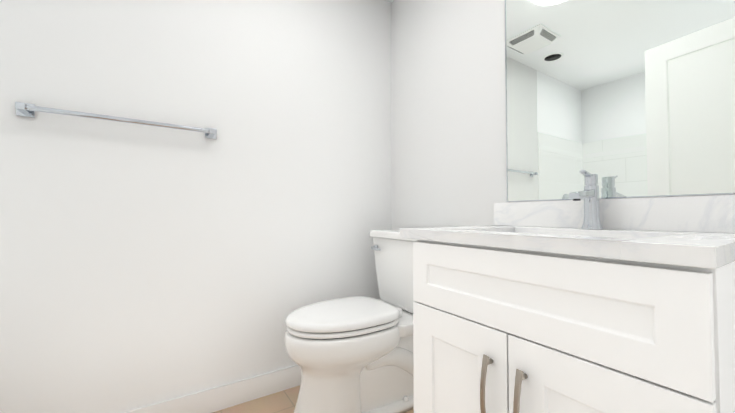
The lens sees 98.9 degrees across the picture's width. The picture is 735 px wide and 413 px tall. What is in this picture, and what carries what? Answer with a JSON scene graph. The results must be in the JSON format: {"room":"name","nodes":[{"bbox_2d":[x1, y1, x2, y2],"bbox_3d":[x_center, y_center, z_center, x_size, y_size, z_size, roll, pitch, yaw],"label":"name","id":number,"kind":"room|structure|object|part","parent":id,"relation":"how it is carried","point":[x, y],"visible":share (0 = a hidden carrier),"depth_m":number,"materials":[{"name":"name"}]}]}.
{"room":"bathroom","nodes":[
{"label":"bathroom","id":0,"kind":"room"},
{"bbox_2d":[0,0,391,412],"bbox_3d":[-0.585,-0.205,1.646,1.910,2.330,0.100,1,-2,-33],"label":"wall","id":1,"kind":"structure","parent":0,"point":[142,265],"depth_m":1.41,"materials":[{"name":"white paint"}]},
{"bbox_2d":[15,102,216,138],"bbox_3d":[-0.980,-0.349,1.294,0.658,0.048,0.059,1,-2,-33],"label":"towel rail","id":2,"kind":"object","parent":1,"relation":"attached to","point":[25,109],"visible":1,"depth_m":1.23,"materials":[{"name":"silver metal"}]},
{"bbox_2d":[122,365,301,412],"bbox_3d":[-0.589,0.902,1.547,1.803,0.110,0.015,1,-2,-33],"label":"baseboard","id":3,"kind":"structure","parent":1,"relation":"attached to","point":[218,398],"depth_m":1.49,"materials":[{"name":"white paint"}]},
{"bbox_2d":[213,385,413,412],"bbox_3d":[-0.513,0.983,0.558,2.950,0.100,1.950,1,-2,-33],"label":"floor","id":4,"kind":"structure","parent":0,"point":[284,401],"depth_m":1.52,"materials":[{"name":"tile"}]},
{"bbox_2d":[284,229,415,412],"bbox_3d":[-0.003,0.541,1.518,0.797,0.832,0.448,1,-2,-33],"label":"toilet","id":5,"kind":"object","parent":4,"relation":"on","point":[350,355],"visible":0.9,"depth_m":1.37,"materials":[{"name":"white ceramic"}]},
{"bbox_3d":[-0.116,0.745,1.439,0.533,0.420,0.394,1,-2,-33],"label":"bowl","id":6,"kind":"part","parent":5,"relation":"part of","materials":[{"name":"white ceramic"}]},
{"bbox_3d":[-0.109,0.504,1.450,0.540,0.064,0.385,1,-2,-33],"label":"seat","id":7,"kind":"part","parent":5,"relation":"part of","materials":[{"name":"white plastic"}]},
{"bbox_3d":[0.052,0.226,1.710,0.031,0.030,0.082,1,-2,-33],"label":"handle","id":8,"kind":"part","parent":5,"relation":"part of","materials":[{"name":"silver metal"}]},
{"bbox_3d":[0.225,0.333,1.673,0.251,0.409,0.448,1,-2,-33],"label":"tank","id":9,"kind":"part","parent":5,"relation":"part of","materials":[{"name":"white ceramic"}]},
{"bbox_2d":[400,170,734,412],"bbox_3d":[0.541,0.412,0.928,0.595,1.061,0.758,1,-2,-33],"label":"bathroom vanity","id":10,"kind":"object","parent":4,"relation":"on","point":[591,302],"visible":1,"depth_m":0.70,"materials":[{"name":"white paint"}]},
{"bbox_3d":[0.324,0.473,0.753,0.041,0.200,0.106,1,-2,-33],"label":"handle","id":11,"kind":"part","parent":10,"relation":"part of","materials":[{"name":"grey metal"}]},
{"bbox_2d":[569,170,602,228],"bbox_3d":[0.703,-0.021,1.015,0.152,0.190,0.060,1,-2,-33],"label":"faucet","id":12,"kind":"object","parent":10,"relation":"on","point":[591,220],"depth_m":1.02,"materials":[{"name":"silver metal"}]},
{"bbox_2d":[391,0,734,228],"bbox_3d":[0.679,-0.212,1.368,0.100,2.330,1.750,1,-2,-33],"label":"wall","id":13,"kind":"structure","parent":0,"point":[448,127],"depth_m":1.67,"materials":[{"name":"white paint"}]},
{"bbox_2d":[505,0,734,201],"bbox_3d":[0.802,-0.602,1.090,0.008,1.152,0.703,1,-2,-33],"label":"mirror","id":14,"kind":"object","parent":13,"relation":"attached to","point":[628,98],"visible":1,"depth_m":1.03,"materials":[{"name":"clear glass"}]}
]}

